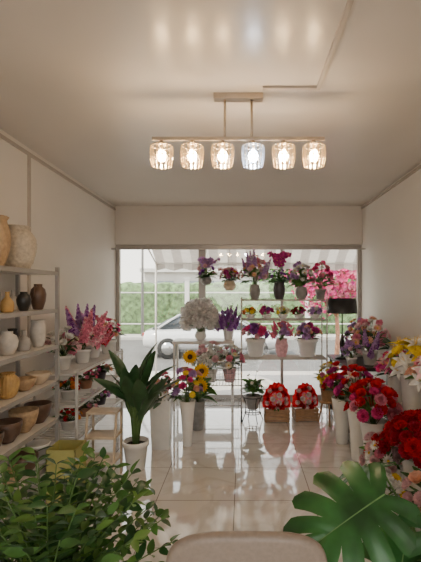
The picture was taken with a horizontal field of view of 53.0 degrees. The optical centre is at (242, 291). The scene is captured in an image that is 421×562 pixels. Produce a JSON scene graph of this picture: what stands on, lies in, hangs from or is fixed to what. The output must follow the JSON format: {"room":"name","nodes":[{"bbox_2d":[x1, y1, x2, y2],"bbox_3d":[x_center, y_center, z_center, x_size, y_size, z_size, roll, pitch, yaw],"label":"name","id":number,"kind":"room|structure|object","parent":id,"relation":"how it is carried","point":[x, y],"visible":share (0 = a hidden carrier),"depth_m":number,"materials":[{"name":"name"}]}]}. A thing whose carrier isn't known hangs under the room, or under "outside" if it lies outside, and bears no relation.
{"room":"plant shop","nodes":[
{"label":"plant shop","id":0,"kind":"room"},
{"bbox_2d":[0,129,115,464],"bbox_3d":[-1.935,0.175,2.025,0.150,2.850,8.450,0,0,0],"label":"wall","id":1,"kind":"structure","parent":0,"point":[74,231],"depth_m":4.19,"materials":[{"name":"paint"}]},
{"bbox_2d":[0,133,115,337],"bbox_3d":[-1.850,-0.403,3.035,0.020,1.605,6.070,0,0,0],"label":"trim","id":2,"kind":"structure","parent":1,"relation":"attached to","point":[29,155],"depth_m":3.62,"materials":[{"name":"plastic"}]},
{"bbox_2d":[65,397,114,437],"bbox_3d":[-1.854,1.560,2.000,0.012,0.080,8.140,0,0,0],"label":"baseboard","id":3,"kind":"structure","parent":1,"relation":"attached to","point":[114,397],"depth_m":4.88,"materials":[{"name":"white laminate"}]},
{"bbox_2d":[196,250,219,284],"bbox_3d":[-0.502,-0.350,5.921,0.366,0.500,0.318,0,0,0],"label":"planter","id":4,"kind":"object","parent":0,"point":[206,262],"depth_m":5.90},
{"bbox_2d":[0,402,416,561],"bbox_3d":[-0.065,1.850,2.025,3.890,0.500,8.450,0,0,0],"label":"floor","id":5,"kind":"structure","parent":0,"point":[234,475],"depth_m":3.81,"materials":[{"name":"tile"}]},
{"bbox_2d":[0,265,59,504],"bbox_3d":[-1.667,0.700,2.711,0.346,1.800,1.421,0,0,0],"label":"shelf","id":6,"kind":"object","parent":5,"relation":"on","point":[22,439],"visible":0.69,"depth_m":3.14,"materials":[{"name":"white laminate"}]},
{"bbox_2d":[0,429,3,445],"bbox_3d":[-1.600,0.953,2.635,0.180,0.130,0.180,0,0,0],"label":"bowl","id":7,"kind":"object","parent":6,"relation":"on","point":[1,430],"visible":1,"depth_m":2.65,"materials":[{"name":"ceramic"}]},
{"bbox_2d":[0,215,10,265],"bbox_3d":[-1.640,-0.327,2.720,0.244,0.330,0.244,0,0,10],"label":"ribbed vase","id":8,"kind":"object","parent":6,"relation":"on","point":[5,235],"visible":0.97,"depth_m":2.71,"materials":[{"name":"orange ceramic"}]},
{"bbox_2d":[0,292,14,312],"bbox_3d":[-1.600,0.068,2.850,0.090,0.140,0.090,0,0,0],"label":"bottle vase","id":9,"kind":"object","parent":6,"relation":"on","point":[7,305],"visible":1,"depth_m":2.82,"materials":[{"name":"ceramic"}]},
{"bbox_2d":[0,331,18,355],"bbox_3d":[-1.600,0.348,2.850,0.140,0.160,0.140,0,0,0],"label":"vase","id":10,"kind":"object","parent":6,"relation":"on","point":[9,341],"visible":1,"depth_m":2.81,"materials":[{"name":"white ceramic"}]},
{"bbox_2d":[0,371,19,398],"bbox_3d":[-1.600,0.633,2.850,0.152,0.170,0.155,0,0,30],"label":"pot","id":11,"kind":"object","parent":6,"relation":"on","point":[10,382],"visible":1,"depth_m":2.81,"materials":[{"name":"ceramic"}]},
{"bbox_2d":[0,417,22,443],"bbox_3d":[-1.600,0.948,2.850,0.190,0.140,0.190,0,0,0],"label":"bowl","id":12,"kind":"object","parent":6,"relation":"on","point":[12,426],"visible":0.88,"depth_m":2.82,"materials":[{"name":"ceramic"}]},
{"bbox_2d":[3,464,19,484],"bbox_3d":[-1.600,1.268,2.850,0.200,0.120,0.200,0,0,0],"label":"bowl","id":13,"kind":"object","parent":6,"relation":"on","point":[8,468],"visible":0.12,"depth_m":2.89,"materials":[{"name":"ceramic"}]},
{"bbox_2d":[7,328,18,336],"bbox_3d":[-1.755,0.354,3.200,0.080,0.148,0.080,0,0,0],"label":"vase","id":14,"kind":"object","parent":6,"relation":"on","point":[15,330],"visible":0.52,"depth_m":3.18,"materials":[{"name":"black ceramic"}]},
{"bbox_2d":[9,290,17,309],"bbox_3d":[-1.755,0.060,3.200,0.080,0.156,0.080,0,0,0],"label":"vase","id":15,"kind":"object","parent":6,"relation":"on","point":[12,296],"visible":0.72,"depth_m":3.19,"materials":[{"name":"beige ceramic"}]},
{"bbox_2d":[4,224,36,268],"bbox_3d":[-1.620,-0.317,3.020,0.255,0.310,0.255,0,0,0],"label":"vase","id":16,"kind":"object","parent":6,"relation":"on","point":[23,249],"visible":0.6,"depth_m":2.94,"materials":[{"name":"beige ceramic"}]},
{"bbox_2d":[8,406,38,432],"bbox_3d":[-1.600,0.938,3.065,0.200,0.160,0.200,0,0,0],"label":"bowl","id":17,"kind":"object","parent":6,"relation":"on","point":[29,414],"visible":0.7,"depth_m":3.03,"materials":[{"name":"beige ceramic"}]},
{"bbox_2d":[16,292,30,310],"bbox_3d":[-1.600,0.068,3.065,0.100,0.140,0.100,0,0,0],"label":"vase","id":18,"kind":"object","parent":6,"relation":"on","point":[23,300],"visible":1,"depth_m":3.03,"materials":[{"name":"ceramic"}]},
{"bbox_2d":[8,450,38,475],"bbox_3d":[-1.600,1.258,3.065,0.200,0.140,0.200,0,0,0],"label":"bowl","id":19,"kind":"object","parent":6,"relation":"on","point":[29,465],"visible":0.32,"depth_m":3.04,"materials":[{"name":"ceramic"}]},
{"bbox_2d":[17,330,30,350],"bbox_3d":[-1.600,0.353,3.065,0.100,0.150,0.100,0,0,0],"label":"vase","id":20,"kind":"object","parent":6,"relation":"on","point":[24,344],"visible":0.96,"depth_m":3.04,"materials":[{"name":"beige ceramic"}]},
{"bbox_2d":[18,376,36,390],"bbox_3d":[-1.600,0.673,3.065,0.170,0.090,0.170,0,0,0],"label":"bowl","id":21,"kind":"object","parent":6,"relation":"on","point":[26,382],"visible":0.68,"depth_m":3.03,"materials":[{"name":"wood"}]},
{"bbox_2d":[24,400,51,423],"bbox_3d":[-1.600,0.943,3.280,0.200,0.150,0.200,0,0,0],"label":"bowl","id":22,"kind":"object","parent":6,"relation":"on","point":[44,406],"visible":0.68,"depth_m":3.26,"materials":[{"name":"wood"}]},
{"bbox_2d":[25,439,50,463],"bbox_3d":[-1.600,1.253,3.280,0.177,0.150,0.177,0,0,0],"label":"planter pot","id":23,"kind":"object","parent":6,"relation":"on","point":[37,444],"visible":0.57,"depth_m":3.27,"materials":[{"name":"ceramic"}]},
{"bbox_2d":[25,370,50,384],"bbox_3d":[-1.600,0.673,3.280,0.180,0.090,0.180,0,0,0],"label":"bowl","id":24,"kind":"object","parent":6,"relation":"on","point":[42,376],"visible":0.74,"depth_m":3.25,"materials":[{"name":"brown wood"}]},
{"bbox_2d":[30,319,46,346],"bbox_3d":[-1.600,0.323,3.280,0.120,0.210,0.120,0,0,0],"label":"vase","id":25,"kind":"object","parent":6,"relation":"on","point":[38,330],"visible":1,"depth_m":3.24,"materials":[{"name":"white ceramic"}]},
{"bbox_2d":[30,284,46,309],"bbox_3d":[-1.600,0.038,3.280,0.119,0.200,0.119,0,0,45],"label":"vase","id":26,"kind":"object","parent":6,"relation":"on","point":[38,294],"visible":0.98,"depth_m":3.24,"materials":[{"name":"brown ceramic"}]},
{"bbox_2d":[46,440,85,506],"bbox_3d":[-1.360,1.390,3.240,0.220,0.420,0.220,0,0,0],"label":"gift box","id":27,"kind":"object","parent":5,"relation":"on","point":[62,449],"visible":0.38,"depth_m":3.13,"materials":[{"name":"yellow cardboard"}]},
{"bbox_2d":[33,349,122,440],"bbox_3d":[-1.610,1.135,4.290,0.380,0.930,1.380,0,0,0],"label":"rack","id":28,"kind":"object","parent":5,"relation":"on","point":[76,369],"visible":0.41,"depth_m":3.91,"materials":[{"name":"beige wood"}]},
{"bbox_2d":[44,325,84,370],"bbox_3d":[-1.625,0.500,3.753,0.368,0.396,0.347,0,0,-31],"label":"pot","id":29,"kind":"object","parent":28,"relation":"on","point":[65,359],"visible":0.72,"depth_m":3.73,"materials":[{"name":"white ceramic"}]},
{"bbox_2d":[52,408,82,430],"bbox_3d":[-1.618,1.156,3.864,0.278,0.205,0.308,0,0,0],"label":"flower pot","id":30,"kind":"object","parent":28,"relation":"on","point":[67,422],"visible":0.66,"depth_m":3.82,"materials":[{"name":"white ceramic"}]},
{"bbox_2d":[52,377,82,399],"bbox_3d":[-1.603,0.882,3.863,0.310,0.192,0.285,0,0,0],"label":"flower pot","id":31,"kind":"object","parent":28,"relation":"on","point":[68,393],"visible":0.69,"depth_m":3.80,"materials":[{"name":"white ceramic"}]},
{"bbox_2d":[73,369,98,388],"bbox_3d":[-1.608,0.879,4.283,0.298,0.198,0.285,0,0,-27],"label":"flower pot","id":32,"kind":"object","parent":28,"relation":"on","point":[86,383],"visible":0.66,"depth_m":4.24,"materials":[{"name":"ceramic"}]},
{"bbox_2d":[63,303,110,363],"bbox_3d":[-1.564,0.405,4.143,0.458,0.586,0.530,0,0,-26],"label":"pot","id":33,"kind":"object","parent":28,"relation":"on","point":[83,327],"visible":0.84,"depth_m":4.08,"materials":[{"name":"white ceramic"}]},
{"bbox_2d":[74,397,99,416],"bbox_3d":[-1.602,1.161,4.300,0.330,0.193,0.279,0,0,0],"label":"flower pot","id":34,"kind":"object","parent":28,"relation":"on","point":[89,405],"visible":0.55,"depth_m":4.23,"materials":[{"name":"ceramic"}]},
{"bbox_2d":[84,388,112,404],"bbox_3d":[-1.585,1.160,4.703,0.308,0.196,0.292,0,0,22],"label":"flower pot","id":35,"kind":"object","parent":28,"relation":"on","point":[102,396],"visible":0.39,"depth_m":4.66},
{"bbox_2d":[86,315,114,357],"bbox_3d":[-1.571,0.439,4.454,0.397,0.518,0.355,0,0,-11],"label":"pot","id":36,"kind":"object","parent":28,"relation":"on","point":[94,353],"visible":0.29,"depth_m":4.42,"materials":[{"name":"white ceramic"}]},
{"bbox_2d":[91,362,114,378],"bbox_3d":[-1.594,0.879,4.700,0.323,0.198,0.272,0,0,-40],"label":"flower pot","id":37,"kind":"object","parent":28,"relation":"on","point":[102,370],"visible":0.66,"depth_m":4.66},
{"bbox_2d":[101,317,125,353],"bbox_3d":[-1.522,0.492,4.809,0.403,0.412,0.446,0,0,0],"label":"pot","id":38,"kind":"object","parent":28,"relation":"on","point":[111,346],"visible":0.51,"depth_m":4.74,"materials":[{"name":"white ceramic"}]},
{"bbox_2d":[0,440,179,561],"bbox_3d":[-0.660,1.076,1.418,0.874,1.047,0.866,0,0,-29],"label":"potted leafy plant","id":39,"kind":"object","parent":5,"relation":"on","point":[63,524],"visible":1,"depth_m":1.44,"materials":[{"name":"green plant"}]},
{"bbox_2d":[84,407,121,482],"bbox_3d":[-1.200,1.311,3.585,0.264,0.582,0.270,0,0,0],"label":"stand","id":40,"kind":"object","parent":5,"relation":"on","point":[93,435],"visible":0.63,"depth_m":3.58,"materials":[{"name":"brown wood"}]},
{"bbox_2d":[93,342,181,471],"bbox_3d":[-0.901,1.040,3.787,0.655,1.119,0.559,0,0,23],"label":"dracaena","id":41,"kind":"object","parent":5,"relation":"on","point":[132,388],"visible":0.98,"depth_m":3.73,"materials":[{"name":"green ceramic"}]},
{"bbox_2d":[147,371,181,449],"bbox_3d":[-0.870,1.203,4.321,0.352,0.793,0.369,0,0,19],"label":"pot","id":42,"kind":"object","parent":5,"relation":"on","point":[161,413],"visible":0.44,"depth_m":4.25,"materials":[{"name":"ceramic"}]},
{"bbox_2d":[171,367,205,446],"bbox_3d":[-0.569,1.189,4.386,0.376,0.821,0.335,0,0,0],"label":"vase","id":43,"kind":"object","parent":5,"relation":"on","point":[187,405],"visible":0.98,"depth_m":4.33,"materials":[{"name":"ceramic"}]},
{"bbox_2d":[180,350,217,430],"bbox_3d":[-0.530,1.125,4.925,0.479,0.950,0.422,0,0,0],"label":"bucket","id":44,"kind":"object","parent":5,"relation":"on","point":[189,356],"visible":0.62,"depth_m":4.82,"materials":[{"name":"plant"}]},
{"bbox_2d":[172,338,234,410],"bbox_3d":[-0.535,1.130,5.795,0.830,0.940,0.350,0,0,0],"label":"console table","id":45,"kind":"object","parent":5,"relation":"on","point":[177,341],"visible":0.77,"depth_m":5.66,"materials":[{"name":"metal"}]},
{"bbox_2d":[179,297,221,339],"bbox_3d":[-0.575,0.366,5.752,0.618,0.584,0.622,0,0,8],"label":"bouquet","id":46,"kind":"object","parent":45,"relation":"on","point":[198,313],"visible":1,"depth_m":5.57,"materials":[{"name":"white plant"}]},
{"bbox_2d":[215,305,240,339],"bbox_3d":[-0.194,0.415,5.796,0.411,0.485,0.453,0,0,28],"label":"vase","id":47,"kind":"object","parent":45,"relation":"on","point":[230,320],"visible":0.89,"depth_m":5.71,"materials":[{"name":"white ceramic"}]},
{"bbox_2d":[191,340,245,421],"bbox_3d":[-0.300,1.107,5.327,0.707,0.984,0.457,0,0,0],"label":"cart","id":48,"kind":"object","parent":5,"relation":"on","point":[229,372],"visible":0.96,"depth_m":5.24,"materials":[{"name":"silver metal"}]},
{"bbox_2d":[166,530,326,561],"bbox_3d":[0.010,1.127,1.402,0.460,0.950,0.556,0,0,0],"label":"dining chair","id":49,"kind":"object","parent":5,"relation":"on","point":[212,546],"visible":1,"depth_m":1.14,"materials":[{"name":"beige fabric"}]},
{"bbox_2d":[240,371,266,423],"bbox_3d":[0.125,1.286,5.232,0.345,0.632,0.338,0,0,0],"label":"plant stand","id":50,"kind":"object","parent":5,"relation":"on","point":[252,399],"visible":1,"depth_m":5.19,"materials":[{"name":"black metal"}]},
{"bbox_2d":[262,382,290,422],"bbox_3d":[0.420,1.362,5.235,0.364,0.476,0.251,0,0,0],"label":"gift basket","id":51,"kind":"object","parent":5,"relation":"on","point":[276,398],"visible":1,"depth_m":5.18,"materials":[{"name":"brown wood"}]},
{"bbox_2d":[241,298,327,413],"bbox_3d":[0.540,0.840,5.680,1.140,1.520,0.380,0,0,0],"label":"display rack","id":52,"kind":"object","parent":5,"relation":"on","point":[321,357],"visible":0.82,"depth_m":5.53,"materials":[{"name":"white metal"}]},
{"bbox_2d":[242,307,257,318],"bbox_3d":[0.099,0.277,5.677,0.225,0.163,0.206,0,0,0],"label":"flower pot","id":53,"kind":"object","parent":52,"relation":"on","point":[251,310],"visible":1,"depth_m":5.63,"materials":[{"name":"white ceramic"}]},
{"bbox_2d":[239,248,270,298],"bbox_3d":[0.158,-0.241,5.679,0.443,0.678,0.471,0,0,-4],"label":"flower vase","id":54,"kind":"object","parent":52,"relation":"on","point":[249,268],"visible":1,"depth_m":5.62,"materials":[{"name":"plant"}]},
{"bbox_2d":[242,322,269,356],"bbox_3d":[0.158,0.637,5.671,0.355,0.462,0.371,0,0,-28],"label":"pot","id":55,"kind":"object","parent":52,"relation":"on","point":[255,344],"visible":1,"depth_m":5.59,"materials":[{"name":"white ceramic"}]},
{"bbox_2d":[259,306,274,318],"bbox_3d":[0.322,0.269,5.674,0.237,0.179,0.227,0,0,0],"label":"flower pot","id":56,"kind":"object","parent":52,"relation":"on","point":[266,315],"visible":1,"depth_m":5.63,"materials":[{"name":"white ceramic"}]},
{"bbox_2d":[267,251,291,298],"bbox_3d":[0.482,-0.228,5.669,0.344,0.652,0.358,0,0,0],"label":"flower vase","id":57,"kind":"object","parent":52,"relation":"on","point":[278,259],"visible":1,"depth_m":5.63,"materials":[{"name":"plant"}]},
{"bbox_2d":[268,318,293,356],"bbox_3d":[0.512,0.609,5.668,0.319,0.518,0.316,0,0,31],"label":"vase","id":58,"kind":"object","parent":52,"relation":"on","point":[281,345],"visible":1,"depth_m":5.60,"materials":[{"name":"pink ceramic"}]},
{"bbox_2d":[275,306,290,318],"bbox_3d":[0.538,0.273,5.680,0.226,0.171,0.224,0,0,0],"label":"flower pot","id":59,"kind":"object","parent":52,"relation":"on","point":[284,311],"visible":1,"depth_m":5.63,"materials":[{"name":"white ceramic"}]},
{"bbox_2d":[290,306,306,318],"bbox_3d":[0.749,0.274,5.686,0.229,0.168,0.210,0,0,0],"label":"flower pot","id":60,"kind":"object","parent":52,"relation":"on","point":[300,314],"visible":1,"depth_m":5.63,"materials":[{"name":"white ceramic"}]},
{"bbox_2d":[288,261,315,298],"bbox_3d":[0.783,-0.166,5.690,0.406,0.529,0.426,0,0,28],"label":"flower pot","id":61,"kind":"object","parent":52,"relation":"on","point":[300,279],"visible":1,"depth_m":5.61,"materials":[{"name":"plant"}]},
{"bbox_2d":[294,322,322,356],"bbox_3d":[0.883,0.633,5.679,0.400,0.469,0.364,0,0,-9],"label":"pot","id":62,"kind":"object","parent":52,"relation":"on","point":[307,344],"visible":1,"depth_m":5.59,"materials":[{"name":"white ceramic"}]},
{"bbox_2d":[307,306,322,318],"bbox_3d":[0.969,0.274,5.678,0.213,0.168,0.225,0,0,0],"label":"flower pot","id":63,"kind":"object","parent":52,"relation":"on","point":[315,312],"visible":1,"depth_m":5.63,"materials":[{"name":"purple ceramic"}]},
{"bbox_2d":[308,260,336,298],"bbox_3d":[1.073,-0.169,5.713,0.404,0.533,0.398,0,0,40],"label":"pot","id":64,"kind":"object","parent":52,"relation":"on","point":[320,293],"visible":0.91,"depth_m":5.65,"materials":[{"name":"plant"}]},
{"bbox_2d":[292,382,318,421],"bbox_3d":[0.780,1.369,5.279,0.346,0.462,0.222,0,0,-7],"label":"gift basket","id":65,"kind":"object","parent":5,"relation":"on","point":[305,400],"visible":1,"depth_m":5.21,"materials":[{"name":"brown wood"}]},
{"bbox_2d":[314,361,338,426],"bbox_3d":[1.029,1.225,5.087,0.368,0.754,0.341,0,0,0],"label":"stand","id":66,"kind":"object","parent":5,"relation":"on","point":[326,395],"visible":0.6,"depth_m":5.04,"materials":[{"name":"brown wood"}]},
{"bbox_2d":[321,361,357,444],"bbox_3d":[1.037,1.169,4.464,0.420,0.862,0.421,0,0,-4],"label":"vase","id":67,"kind":"object","parent":5,"relation":"on","point":[340,416],"visible":0.54,"depth_m":4.40,"materials":[{"name":"white ceramic"}]},
{"bbox_2d":[283,460,420,561],"bbox_3d":[0.653,1.163,1.699,0.786,0.874,0.781,0,0,32],"label":"monstera","id":68,"kind":"object","parent":5,"relation":"on","point":[357,511],"visible":0.91,"depth_m":1.62,"materials":[{"name":"plant"}]},
{"bbox_2d":[333,364,380,461],"bbox_3d":[1.110,1.149,4.016,0.458,0.902,0.437,0,0,43],"label":"flower vase","id":69,"kind":"object","parent":5,"relation":"on","point":[356,441],"visible":0.53,"depth_m":3.97,"materials":[{"name":"white ceramic"}]},
{"bbox_2d":[328,354,388,432],"bbox_3d":[1.430,1.230,5.275,0.520,0.740,1.050,0,0,0],"label":"side table","id":70,"kind":"object","parent":5,"relation":"on","point":[360,361],"visible":0.18,"depth_m":5.12,"materials":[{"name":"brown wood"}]},
{"bbox_2d":[327,298,356,359],"bbox_3d":[1.280,0.470,5.420,0.380,0.775,0.380,0,0,0],"label":"table lamp","id":71,"kind":"object","parent":70,"relation":"on","point":[342,306],"visible":0.88,"depth_m":5.28,"materials":[{"name":"black metal"}]},
{"bbox_2d":[340,340,362,365],"bbox_3d":[1.255,0.708,4.887,0.276,0.301,0.309,0,0,0],"label":"flower pot","id":72,"kind":"object","parent":70,"relation":"on","point":[345,349],"visible":0.95,"depth_m":4.84,"materials":[{"name":"white ceramic"}]},
{"bbox_2d":[344,317,369,356],"bbox_3d":[1.514,0.595,5.588,0.402,0.527,0.450,0,0,0],"label":"flower bouquet","id":73,"kind":"object","parent":70,"relation":"on","point":[347,333],"visible":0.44,"depth_m":5.58,"materials":[{"name":"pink plant"}]},
{"bbox_2d":[343,316,392,365],"bbox_3d":[1.495,0.570,4.944,0.474,0.576,0.549,0,0,-21],"label":"flower bouquet","id":74,"kind":"object","parent":70,"relation":"on","point":[370,343],"visible":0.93,"depth_m":4.88,"materials":[{"name":"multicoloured plant"}]},
{"bbox_2d":[343,377,402,465],"bbox_3d":[1.128,1.169,3.596,0.485,0.862,0.451,0,0,-35],"label":"vase","id":75,"kind":"object","parent":5,"relation":"on","point":[370,418],"visible":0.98,"depth_m":3.50,"materials":[{"name":"white ceramic"}]},
{"bbox_2d":[359,431,402,496],"bbox_3d":[1.111,1.325,3.209,0.397,0.549,0.418,0,0,34],"label":"bucket","id":76,"kind":"object","parent":5,"relation":"on","point":[370,448],"visible":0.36,"depth_m":3.12,"materials":[{"name":"white ceramic"}]},
{"bbox_2d":[379,467,405,526],"bbox_3d":[0.928,1.391,2.839,0.343,0.417,0.327,0,0,0],"label":"pot","id":77,"kind":"object","parent":5,"relation":"on","point":[395,480],"visible":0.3,"depth_m":2.76,"materials":[{"name":"ceramic"}]},
{"bbox_2d":[378,409,420,531],"bbox_3d":[1.195,1.202,2.864,0.486,0.796,0.491,0,0,-26],"label":"vase","id":78,"kind":"object","parent":5,"relation":"on","point":[404,430],"visible":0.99,"depth_m":2.79,"materials":[{"name":"white ceramic"}]},
{"bbox_2d":[400,466,420,511],"bbox_3d":[1.128,1.307,2.427,0.452,0.586,0.427,0,0,0],"label":"bouquet","id":79,"kind":"object","parent":5,"relation":"on","point":[415,476],"visible":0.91,"depth_m":2.42,"materials":[{"name":"pink plant"}]},
{"bbox_3d":[1.525,1.330,3.400,0.330,0.540,1.800,0,0,0],"label":"bench","id":80,"kind":"object","parent":5,"relation":"on","visible":0},
{"bbox_2d":[374,350,405,401],"bbox_3d":[1.504,0.803,4.097,0.425,0.510,0.424,0,0,-40],"label":"bucket","id":81,"kind":"object","parent":80,"relation":"on","point":[394,382],"visible":0.21,"depth_m":4.04,"materials":[{"name":"white ceramic"}]},
{"bbox_2d":[382,336,420,411],"bbox_3d":[1.478,0.715,3.645,0.475,0.687,0.578,0,0,0],"label":"bucket","id":82,"kind":"object","parent":80,"relation":"on","point":[411,398],"visible":0.89,"depth_m":3.57,"materials":[{"name":"white ceramic"}]},
{"bbox_2d":[404,356,420,391],"bbox_3d":[1.488,0.745,3.188,0.474,0.625,0.533,0,0,6],"label":"bucket","id":83,"kind":"object","parent":80,"relation":"on","point":[411,372],"visible":1,"depth_m":3.17,"materials":[{"name":"white ceramic"}]},
{"bbox_2d":[0,0,420,205],"bbox_3d":[-0.065,-1.325,2.025,3.890,0.150,8.450,0,0,0],"label":"ceiling","id":84,"kind":"structure","parent":0,"point":[87,86],"depth_m":2.61,"materials":[{"name":"paint"}]},
{"bbox_2d":[151,92,324,168],"bbox_3d":[-0.033,-1.022,2.660,1.117,0.457,0.148,0,0,0],"label":"crystal chandelier","id":85,"kind":"object","parent":84,"relation":"hanging from","point":[251,97],"visible":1,"depth_m":2.65,"materials":[{"name":"glass"}]},
{"bbox_2d":[263,0,353,89],"bbox_3d":[0.295,-1.242,0.785,0.350,0.016,3.570,0,0,0],"label":"conduit","id":86,"kind":"object","parent":84,"relation":"attached to","point":[349,3],"depth_m":2.24,"materials":[{"name":"beige metal"}]},
{"bbox_2d":[115,206,361,244],"bbox_3d":[-0.065,-0.970,6.175,3.590,0.560,0.150,0,0,0],"label":"wall","id":87,"kind":"structure","parent":0,"point":[134,225],"depth_m":6.10,"materials":[{"name":"paint"}]},
{"bbox_2d":[116,245,201,401],"bbox_3d":[-1.228,0.458,6.165,1.255,2.285,0.070,0,0,0],"label":"window","id":88,"kind":"structure","parent":87,"relation":"in","point":[118,252],"depth_m":6.13,"materials":[{"name":"metal"}]},
{"bbox_2d":[218,250,240,290],"bbox_3d":[-0.190,-0.310,5.925,0.331,0.580,0.311,0,0,0],"label":"hanging flower planter","id":89,"kind":"object","parent":87,"relation":"attached to","point":[230,273],"visible":1,"depth_m":5.88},
{"bbox_2d":[202,245,360,401],"bbox_3d":[0.564,0.458,6.165,2.323,2.285,0.070,0,0,0],"label":"window","id":90,"kind":"structure","parent":87,"relation":"in","point":[358,252],"depth_m":6.13,"materials":[{"name":"metal"}]},
{"bbox_2d":[111,248,365,249],"bbox_3d":[-0.065,-0.610,5.940,3.590,0.020,0.020,0,0,0],"label":"hanging rail","id":91,"kind":"object","parent":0,"point":[111,248],"depth_m":5.93,"materials":[{"name":"grey metal"}]},
{"bbox_2d":[361,164,420,416],"bbox_3d":[1.805,0.175,2.025,0.150,2.850,8.450,0,0,0],"label":"wall","id":92,"kind":"structure","parent":0,"point":[391,224],"depth_m":4.83,"materials":[{"name":"paint"}]},
{"bbox_2d":[361,165,420,208],"bbox_3d":[1.720,-1.212,3.035,0.020,0.025,6.070,0,0,0],"label":"trim","id":93,"kind":"structure","parent":92,"relation":"attached to","point":[418,167],"depth_m":4.76,"materials":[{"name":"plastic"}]},
{"label":"outside","id":94,"kind":"structure","parent":0,"visible":0},
{"bbox_2d":[121,334,351,339],"bbox_3d":[0.000,2.040,19.100,60.000,0.120,1.400,0,0,0],"label":"sidewalk","id":95,"kind":"structure","parent":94,"point":[128,336],"depth_m":18.40,"materials":[{"name":"grey concrete"}]},
{"bbox_2d":[141,250,143,335],"bbox_3d":[-3.825,-0.590,18.413,1.674,5.140,0.318,0,0,23],"label":"street lamp","id":96,"kind":"object","parent":95,"relation":"on","point":[142,251],"visible":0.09,"depth_m":18.75,"materials":[{"name":"white metal"}]},
{"bbox_2d":[121,277,350,323],"bbox_3d":[0.000,0.650,19.550,40.000,2.660,0.260,0,0,0],"label":"fence","id":97,"kind":"object","parent":95,"relation":"on","point":[187,292],"visible":0.25,"depth_m":19.50,"materials":[{"name":"metal"}]},
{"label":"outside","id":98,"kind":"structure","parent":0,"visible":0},
{"bbox_2d":[128,371,345,393],"bbox_3d":[0.000,1.860,7.425,40.000,0.480,2.350,0,0,0],"label":"sidewalk","id":99,"kind":"structure","parent":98,"point":[291,379],"depth_m":7.69,"materials":[{"name":"white concrete"}]},
{"bbox_2d":[148,250,355,373],"bbox_3d":[0.525,0.220,6.878,4.186,2.800,1.254,0,0,0],"label":"striped awning","id":100,"kind":"object","parent":99,"relation":"on","point":[173,260],"visible":0.29,"depth_m":7.41,"materials":[{"name":"fabric"}]},
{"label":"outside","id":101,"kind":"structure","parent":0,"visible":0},
{"bbox_2d":[121,340,352,370],"bbox_3d":[0.000,2.210,15.000,120.000,0.220,90.000,0,0,0],"label":"ground","id":102,"kind":"structure","parent":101,"point":[134,351],"depth_m":12.69,"materials":[{"name":"concrete"}]},
{"bbox_2d":[140,268,260,283],"bbox_3d":[3.000,0.100,38.000,22.600,4.000,8.600,0,0,0],"label":"building","id":103,"kind":"structure","parent":102,"relation":"on","point":[163,275],"depth_m":34.00,"materials":[{"name":"white laminate"}]},
{"bbox_2d":[142,312,279,358],"bbox_3d":[-0.950,1.365,14.005,4.500,1.470,1.880,0,0,0],"label":"parked car","id":104,"kind":"object","parent":102,"relation":"on","point":[170,329],"visible":0.48,"depth_m":13.18,"materials":[{"name":"paint"}]},
{"bbox_2d":[121,281,355,333],"bbox_3d":[0.000,0.773,20.488,40.000,2.654,1.196,0,0,0],"label":"hedge","id":105,"kind":"object","parent":102,"relation":"on","point":[169,305],"visible":0.23,"depth_m":20.01,"materials":[{"name":"green plant"}]},
{"bbox_2d":[256,269,297,282],"bbox_3d":[2.992,-0.563,26.736,5.052,5.333,4.726,0,0,6],"label":"street tree","id":106,"kind":"object","parent":102,"relation":"on","point":[269,270],"visible":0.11,"depth_m":25.30,"materials":[{"name":"green plant"}]},
{"bbox_2d":[284,269,355,370],"bbox_3d":[2.001,0.469,9.218,2.237,3.268,1.957,0,0,0],"label":"tree","id":107,"kind":"object","parent":102,"relation":"on","point":[345,280],"visible":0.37,"depth_m":8.69,"materials":[{"name":"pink plant"}]}
]}

